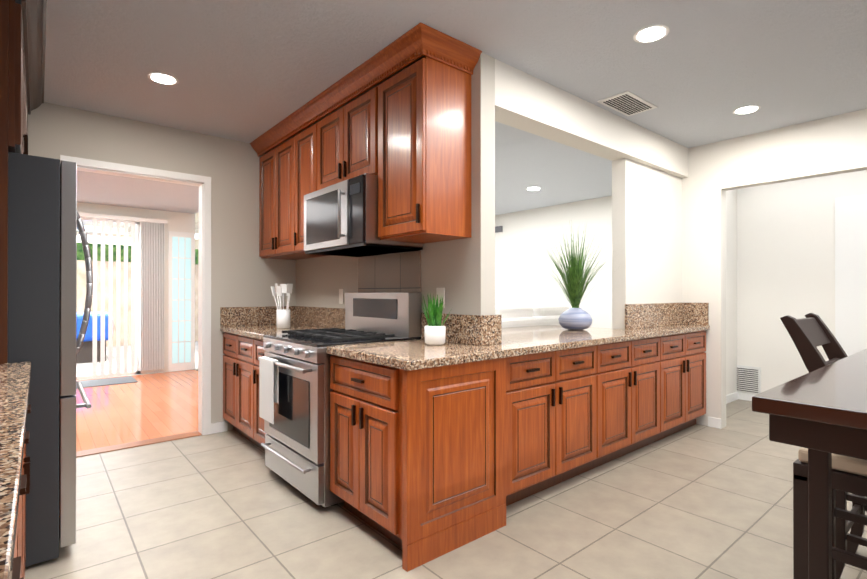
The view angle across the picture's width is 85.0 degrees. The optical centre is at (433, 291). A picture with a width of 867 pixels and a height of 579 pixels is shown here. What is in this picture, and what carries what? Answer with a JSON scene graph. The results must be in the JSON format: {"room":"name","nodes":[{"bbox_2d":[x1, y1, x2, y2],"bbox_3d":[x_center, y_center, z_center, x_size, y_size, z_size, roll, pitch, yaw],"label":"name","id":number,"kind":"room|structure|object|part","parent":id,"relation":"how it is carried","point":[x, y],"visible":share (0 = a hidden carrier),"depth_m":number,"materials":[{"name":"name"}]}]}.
{"room":"kitchen","nodes":[
{"label":"kitchen","id":0,"kind":"room"},
{"bbox_2d":[77,202,194,373],"bbox_3d":[-4.749,-0.049,6.577,2.600,2.520,0.115,0,0,-40],"label":"wall","id":1,"kind":"structure","parent":0,"point":[180,222],"depth_m":7.10,"materials":[{"name":"white paint"}]},
{"bbox_2d":[76,217,140,379],"bbox_3d":[-5.021,0.086,6.340,1.880,2.250,0.060,0,0,-40],"label":"sliding door","id":2,"kind":"structure","parent":1,"relation":"in","point":[137,342],"depth_m":6.89,"materials":[{"name":"white"}]},
{"bbox_2d":[78,212,167,374],"bbox_3d":[-4.834,0.046,6.366,2.200,2.210,0.100,0,0,-40],"label":"vertical blind","id":3,"kind":"object","parent":2,"relation":"attached to","point":[152,259],"visible":1,"depth_m":6.80,"materials":[{"name":"white"}]},
{"bbox_2d":[168,231,194,371],"bbox_3d":[-3.854,0.154,7.236,0.360,2.120,0.019,0,0,-40],"label":"window","id":4,"kind":"structure","parent":1,"relation":"in","point":[181,268],"depth_m":7.23,"materials":[{"name":"white"}]},
{"bbox_2d":[76,370,197,451],"bbox_3d":[-3.934,1.257,4.817,3.600,0.096,3.625,0,0,-40],"label":"floor","id":5,"kind":"structure","parent":0,"point":[152,406],"depth_m":4.79,"materials":[{"name":"orange wood"}]},
{"bbox_2d":[76,376,137,387],"bbox_3d":[-4.740,1.210,6.016,1.600,0.008,0.550,0,0,-40],"label":"mat","id":6,"kind":"object","parent":5,"relation":"on","point":[107,381],"visible":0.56,"depth_m":6.32,"materials":[{"name":"grey fabric"}]},
{"bbox_2d":[77,170,198,213],"bbox_3d":[-3.927,-1.265,4.818,3.600,0.100,3.645,0,0,-40],"label":"ceiling","id":7,"kind":"structure","parent":0,"point":[105,189],"depth_m":5.86,"materials":[{"name":"grey paint"}]},
{"bbox_2d":[27,102,295,429],"bbox_3d":[-2.319,-0.059,3.708,2.550,2.520,0.115,0,0,-40],"label":"wall","id":8,"kind":"structure","parent":0,"point":[243,274],"depth_m":4.02,"materials":[{"name":"beige paint"}]},
{"bbox_2d":[60,155,210,434],"bbox_3d":[-2.299,0.119,3.714,1.000,2.165,0.130,0,0,-40],"label":"door frame","id":9,"kind":"structure","parent":8,"relation":"attached to","point":[203,183],"depth_m":3.96,"materials":[{"name":"white wood"}]},
{"bbox_2d":[76,431,201,457],"bbox_3d":[-2.310,1.198,3.724,0.890,0.006,0.135,0,0,-40],"label":"trim","id":10,"kind":"structure","parent":8,"relation":"attached to","point":[132,444],"depth_m":3.69,"materials":[{"name":"brown wood"}]},
{"bbox_2d":[198,53,494,314],"bbox_3d":[-1.619,-0.054,4.948,0.115,2.520,6.000,0,0,-40],"label":"wall","id":11,"kind":"structure","parent":0,"point":[461,272],"depth_m":2.68,"materials":[{"name":"beige paint"}]},
{"bbox_2d":[259,123,329,259],"bbox_3d":[-1.076,-0.757,3.922,0.364,0.918,1.145,0,0,-40],"label":"upper cabinet","id":12,"kind":"object","parent":11,"relation":"attached to","point":[287,175],"visible":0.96,"depth_m":3.80,"materials":[{"name":"brown wood"}]},
{"bbox_3d":[-1.207,-0.400,3.809,0.019,0.100,0.462,0,0,-40],"label":"handle","id":13,"kind":"part","parent":12,"relation":"part of","materials":[{"name":"brown metal"}]},
{"bbox_2d":[339,289,343,303],"bbox_3d":[-0.740,0.042,3.799,0.007,0.120,0.070,0,0,-40],"label":"outlet","id":14,"kind":"object","parent":11,"relation":"attached to","point":[341,291],"depth_m":3.79,"materials":[{"name":"white plastic"}]},
{"bbox_2d":[317,86,377,189],"bbox_3d":[-0.461,-0.952,3.187,0.364,0.533,0.770,0,0,-40],"label":"upper cabinet","id":15,"kind":"object","parent":11,"relation":"attached to","point":[347,141],"visible":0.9,"depth_m":3.04,"materials":[{"name":"brown wood"}]},
{"bbox_3d":[-0.593,-0.788,3.076,0.019,0.100,0.078,0,0,-40],"label":"handle","id":16,"kind":"part","parent":15,"relation":"part of","materials":[{"name":"brown metal"}]},
{"bbox_2d":[304,173,422,256],"bbox_3d":[-0.504,-0.471,3.138,0.490,0.420,0.781,0,0,-40],"label":"over-the-range microwave","id":17,"kind":"object","parent":15,"relation":"attached to","point":[340,218],"visible":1,"depth_m":2.89,"materials":[{"name":"silver metal"}]},
{"bbox_2d":[358,251,420,292],"bbox_3d":[-0.324,0.022,3.297,0.010,0.555,0.758,0,0,-40],"label":"tile backsplash","id":18,"kind":"structure","parent":11,"relation":"attached to","point":[396,273],"depth_m":3.26,"materials":[{"name":"beige tile"}]},
{"bbox_2d":[374,30,473,243],"bbox_3d":[-0.058,-0.811,2.718,0.347,1.018,0.432,0,0,-40],"label":"upper cabinet","id":19,"kind":"object","parent":11,"relation":"attached to","point":[424,150],"depth_m":2.56,"materials":[{"name":"brown wood"}]},
{"bbox_3d":[-0.683,-1.266,3.402,0.431,0.104,2.450,0,0,-40],"label":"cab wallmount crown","id":20,"kind":"part","parent":19,"relation":"part of","materials":[{"name":"brown wood"}]},
{"bbox_3d":[-0.080,-0.405,2.460,0.019,0.100,0.014,0,0,-40],"label":"handle","id":21,"kind":"part","parent":19,"relation":"part of","materials":[{"name":"brown metal"}]},
{"bbox_2d":[436,288,444,307],"bbox_3d":[0.043,0.038,2.862,0.007,0.120,0.070,0,0,-40],"label":"outlet","id":22,"kind":"object","parent":11,"relation":"attached to","point":[440,292],"depth_m":2.86,"materials":[{"name":"white plastic"}]},
{"bbox_2d":[15,0,866,214],"bbox_3d":[0.234,-1.368,3.893,6.930,0.100,10.230,0,0,-40],"label":"ceiling","id":23,"kind":"structure","parent":0,"point":[250,71],"depth_m":2.69,"materials":[{"name":"grey paint"}]},
{"bbox_2d":[147,72,178,84],"bbox_3d":[-1.677,-1.318,2.936,0.170,0.005,0.170,0,0,-40],"label":"recessed light","id":24,"kind":"object","parent":23,"relation":"in","point":[162,78],"visible":1,"depth_m":2.92,"materials":[{"name":"white"}]},
{"bbox_2d":[597,91,656,115],"bbox_3d":[1.369,-1.314,3.330,0.420,0.010,0.220,0,0,-40],"label":"ceiling vent","id":25,"kind":"object","parent":23,"relation":"in","point":[627,103],"visible":1,"depth_m":3.31,"materials":[{"name":"white metal"}]},
{"bbox_2d":[633,25,668,42],"bbox_3d":[1.118,-1.320,2.430,0.170,0.005,0.170,0,0,-40],"label":"recessed light","id":26,"kind":"object","parent":23,"relation":"in","point":[651,33],"visible":1,"depth_m":2.42,"materials":[{"name":"white"}]},
{"bbox_2d":[733,105,760,113],"bbox_3d":[2.272,-1.316,3.434,0.170,0.005,0.170,0,0,-40],"label":"recessed light","id":27,"kind":"object","parent":23,"relation":"in","point":[747,109],"visible":1,"depth_m":3.42,"materials":[{"name":"white"}]},
{"bbox_2d":[24,399,866,578],"bbox_3d":[1.368,1.247,2.526,6.930,0.100,6.690,0,0,-40],"label":"floor","id":28,"kind":"structure","parent":0,"point":[697,501],"depth_m":2.45,"materials":[{"name":"beige tile"}]},
{"bbox_2d":[0,0,8,363],"bbox_3d":[-1.981,-0.015,1.769,0.577,2.418,0.022,0,0,-40],"label":"panel","id":29,"kind":"object","parent":28,"relation":"on","point":[4,29],"visible":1,"depth_m":1.94,"materials":[{"name":"brown wood"}]},
{"bbox_2d":[12,412,27,578],"bbox_3d":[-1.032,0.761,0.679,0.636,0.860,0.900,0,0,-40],"label":"base cabinet","id":30,"kind":"object","parent":28,"relation":"on","point":[18,571],"depth_m":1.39,"materials":[{"name":"brown wood"}]},
{"bbox_2d":[27,404,30,493],"bbox_3d":[-1.634,0.763,1.400,0.636,0.860,0.980,0,0,-40],"label":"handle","id":31,"kind":"object","parent":28,"relation":"on","point":[29,406],"depth_m":1.55,"materials":[{"name":"black metal"}]},
{"bbox_2d":[0,362,30,578],"bbox_3d":[-0.731,0.227,0.331,0.652,0.204,3.778,0,0,-40],"label":"countertop","id":32,"kind":"structure","parent":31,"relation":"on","point":[14,386],"depth_m":0.89,"materials":[{"name":"stone"}]},
{"bbox_2d":[8,152,92,567],"bbox_3d":[-2.163,0.306,2.256,0.869,1.780,0.910,0,0,-40],"label":"fridge","id":33,"kind":"object","parent":28,"relation":"on","point":[45,221],"visible":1,"depth_m":2.06,"materials":[{"name":"silver metal"}]},
{"bbox_2d":[223,332,266,451],"bbox_3d":[-1.196,0.772,3.818,0.674,0.860,1.143,0,0,-40],"label":"base cabinet","id":34,"kind":"object","parent":28,"relation":"on","point":[241,385],"visible":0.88,"depth_m":3.66,"materials":[{"name":"brown wood"}]},
{"bbox_2d":[220,306,344,339],"bbox_3d":[-1.197,0.239,3.819,0.676,0.204,1.143,0,0,-40],"label":"countertop","id":35,"kind":"structure","parent":34,"relation":"on","point":[256,322],"depth_m":4.07,"materials":[{"name":"stone"}]},
{"bbox_2d":[271,283,292,327],"bbox_3d":[-1.232,0.119,3.871,0.143,0.364,0.223,0,0,-40],"label":"utensil crock","id":36,"kind":"object","parent":35,"relation":"on","point":[283,318],"visible":1,"depth_m":3.83,"materials":[{"name":"white ceramic"}]},
{"bbox_2d":[258,293,420,506],"bbox_3d":[-0.625,0.604,3.033,0.772,1.190,0.786,0,0,-40],"label":"range","id":37,"kind":"object","parent":28,"relation":"on","point":[294,389],"visible":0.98,"depth_m":2.83,"materials":[{"name":"silver metal"}]},
{"bbox_2d":[259,356,278,423],"bbox_3d":[-1.022,0.608,2.933,0.034,0.381,0.230,0,0,-40],"label":"towel","id":38,"kind":"object","parent":37,"relation":"hanging from","point":[268,371],"depth_m":2.90,"materials":[{"name":"white fabric"}]},
{"bbox_2d":[330,355,505,571],"bbox_3d":[-0.102,0.767,2.487,0.644,0.860,0.711,0,0,-40],"label":"base cabinet","id":39,"kind":"object","parent":28,"relation":"on","point":[418,466],"visible":0.94,"depth_m":2.21,"materials":[{"name":"brown wood"}]},
{"bbox_3d":[-0.372,0.548,2.323,0.019,0.234,0.100,0,0,-40],"label":"handle","id":40,"kind":"part","parent":39,"relation":"part of","materials":[{"name":"brown metal"}]},
{"bbox_2d":[506,344,601,505],"bbox_3d":[0.691,0.768,2.894,0.791,0.860,0.212,0,0,-40],"label":"base cabinet","id":41,"kind":"object","parent":28,"relation":"on","point":[572,412],"depth_m":2.76,"materials":[{"name":"brown wood"}]},
{"bbox_2d":[602,336,661,464],"bbox_3d":[1.336,0.770,3.433,0.892,0.860,0.212,0,0,-40],"label":"base cabinet","id":42,"kind":"object","parent":28,"relation":"on","point":[632,369],"depth_m":3.36,"materials":[{"name":"brown wood"}]},
{"bbox_2d":[662,331,705,438],"bbox_3d":[2.023,0.772,4.007,0.898,0.860,0.212,0,0,-40],"label":"base cabinet","id":43,"kind":"object","parent":28,"relation":"on","point":[683,355],"depth_m":3.91,"materials":[{"name":"brown wood"}]},
{"bbox_2d":[326,302,709,370],"bbox_3d":[0.860,0.220,3.470,3.385,0.239,1.045,0,0,-40],"label":"countertop","id":44,"kind":"structure","parent":43,"relation":"on","point":[472,338],"depth_m":2.72,"materials":[{"name":"stone"}]},
{"bbox_2d":[421,293,450,344],"bbox_3d":[0.015,0.149,2.652,0.185,0.295,0.204,0,0,-40],"label":"plant pot","id":45,"kind":"object","parent":44,"relation":"on","point":[435,331],"visible":1,"depth_m":2.60,"materials":[{"name":"white ceramic"}]},
{"bbox_2d":[531,224,616,329],"bbox_3d":[1.062,-0.149,3.687,0.668,0.899,0.788,0,0,-40],"label":"vase","id":46,"kind":"object","parent":44,"relation":"on","point":[575,317],"visible":1,"depth_m":3.65,"materials":[{"name":"ceramic"}]},
{"bbox_2d":[752,349,866,578],"bbox_3d":[1.888,0.734,1.516,2.000,0.920,0.920,0,0,-40],"label":"dining table","id":47,"kind":"object","parent":28,"relation":"on","point":[820,414],"visible":1,"depth_m":1.24,"materials":[{"name":"brown wood"}]},
{"bbox_2d":[780,313,866,578],"bbox_3d":[1.848,0.649,1.954,0.440,1.091,0.583,0,0,-40],"label":"chair","id":48,"kind":"object","parent":28,"relation":"on","point":[809,333],"visible":0.5,"depth_m":1.99,"materials":[{"name":"black wood"}]},
{"bbox_2d":[793,447,866,578],"bbox_3d":[1.456,0.854,1.519,0.400,0.680,0.400,0,0,-40],"label":"chair","id":49,"kind":"object","parent":28,"relation":"on","point":[849,474],"visible":0.46,"depth_m":1.52,"materials":[{"name":"black wood"}]},
{"bbox_3d":[1.456,0.536,1.520,0.380,0.044,0.380,0,0,-40],"label":"seat","id":50,"kind":"part","parent":49,"relation":"part of","materials":[{"name":"beige fabric"}]},
{"bbox_2d":[495,59,687,177],"bbox_3d":[1.294,-1.187,3.587,2.605,0.265,0.170,0,0,-40],"label":"beam","id":51,"kind":"structure","parent":0,"point":[524,101],"depth_m":3.23,"materials":[{"name":"white paint"}]},
{"bbox_2d":[612,158,736,394],"bbox_3d":[2.425,-0.056,4.564,2.470,2.520,0.115,0,0,-40],"label":"wall","id":52,"kind":"structure","parent":0,"point":[646,232],"depth_m":4.02,"materials":[{"name":"white paint"}]},
{"bbox_2d":[726,391,738,403],"bbox_3d":[2.895,1.163,4.868,1.275,0.085,0.011,0,0,-40],"label":"baseboard","id":53,"kind":"structure","parent":52,"relation":"attached to","point":[734,396],"depth_m":5.18,"materials":[{"name":"white wood"}]},
{"bbox_2d":[495,170,866,392],"bbox_3d":[2.848,-0.050,6.074,0.115,2.520,10.000,0,0,-40],"label":"wall","id":54,"kind":"structure","parent":0,"point":[785,248],"depth_m":5.16,"materials":[{"name":"white paint"}]},
{"bbox_2d":[495,226,502,232],"bbox_3d":[1.109,-1.053,8.045,0.029,0.100,0.150,0,0,-40],"label":"detector","id":55,"kind":"object","parent":54,"relation":"attached to","point":[498,229],"visible":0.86,"depth_m":8.03,"materials":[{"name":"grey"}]},
{"bbox_2d":[739,392,755,400],"bbox_3d":[4.706,1.159,3.748,0.012,0.085,4.055,0,0,-40],"label":"baseboard","id":56,"kind":"structure","parent":54,"relation":"attached to","point":[743,396],"depth_m":5.23,"materials":[{"name":"white wood"}]},
{"bbox_2d":[737,365,760,394],"bbox_3d":[3.414,0.977,5.292,0.014,0.300,0.420,0,0,-40],"label":"air vent","id":57,"kind":"object","parent":54,"relation":"in","point":[749,379],"visible":0.58,"depth_m":5.21,"materials":[{"name":"white metal"}]},
{"bbox_2d":[835,194,866,355],"bbox_3d":[4.202,0.143,4.298,0.081,2.120,0.860,0,0,-40],"label":"door","id":58,"kind":"structure","parent":54,"relation":"attached to","point":[851,274],"depth_m":4.54,"materials":[{"name":"white"}]},
{"bbox_2d":[682,109,866,428],"bbox_3d":[2.984,-0.059,3.682,0.115,2.520,1.955,0,0,-40],"label":"wall","id":59,"kind":"structure","parent":0,"point":[703,237],"depth_m":4.15,"materials":[{"name":"white paint"}]},
{"bbox_3d":[-0.037,1.261,6.376,4.150,0.100,5.830,0,0,-40],"label":"floor","id":60,"kind":"structure","parent":0,"visible":0},
{"bbox_2d":[495,304,568,327],"bbox_3d":[0.466,0.669,4.543,2.200,1.070,0.990,0,0,-40],"label":"sofa","id":61,"kind":"object","parent":60,"relation":"on","point":[521,315],"visible":0.19,"depth_m":4.30,"materials":[{"name":"white fabric"}]},
{"bbox_3d":[-1.277,-0.070,0.382,0.115,2.520,6.555,0,0,-40],"label":"wall","id":62,"kind":"structure","parent":0,"visible":0},
{"bbox_2d":[8,0,46,154],"bbox_3d":[-1.217,-0.967,0.955,0.701,0.718,5.520,0,0,-40],"label":"upper cabinet","id":63,"kind":"object","parent":62,"relation":"attached to","point":[31,29],"visible":0.67,"depth_m":2.16,"materials":[{"name":"brown wood"}]},
{"bbox_3d":[-1.217,-1.274,0.956,0.701,0.104,5.520,0,0,-40],"label":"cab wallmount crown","id":64,"kind":"part","parent":63,"relation":"part of","materials":[{"name":"brown wood"}]},
{"label":"outside","id":65,"kind":"structure","parent":0,"visible":0},
{"bbox_2d":[76,341,197,380],"bbox_3d":[-7.083,1.290,9.053,9.000,0.100,6.685,0,0,-40],"label":"ground","id":66,"kind":"structure","parent":65,"point":[83,368],"depth_m":7.98,"materials":[{"name":"white concrete"}]},
{"bbox_2d":[76,340,105,362],"bbox_3d":[-6.462,1.053,8.194,1.250,0.369,0.600,0,0,-40],"label":"table base","id":67,"kind":"object","parent":66,"relation":"on","point":[84,354],"visible":0.07,"depth_m":8.19,"materials":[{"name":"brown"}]},
{"bbox_2d":[77,312,107,341],"bbox_3d":[-6.462,0.627,8.196,1.450,0.480,0.800,0,0,-40],"label":"pile","id":68,"kind":"object","parent":67,"relation":"on","point":[89,335],"visible":0.17,"depth_m":8.16,"materials":[{"name":"blue"}]},
{"bbox_2d":[77,243,197,263],"bbox_3d":[-8.409,0.010,10.644,9.000,2.469,0.950,0,0,-40],"label":"hedge","id":69,"kind":"object","parent":66,"relation":"on","point":[80,254],"depth_m":10.81,"materials":[{"name":"green plant"}]},
{"bbox_2d":[77,213,197,248],"bbox_3d":[-5.999,-0.074,7.761,7.000,2.580,3.305,0,0,-40],"label":"pergola","id":70,"kind":"object","parent":66,"relation":"on","point":[89,234],"visible":0.04,"depth_m":9.27,"materials":[{"name":"beige wood"}]},
{"bbox_2d":[77,260,197,346],"bbox_3d":[-8.008,0.284,10.163,9.000,1.920,0.200,0,0,-40],"label":"wall","id":71,"kind":"structure","parent":66,"relation":"on","point":[81,283],"depth_m":10.70,"materials":[{"name":"white paint"}]}
]}

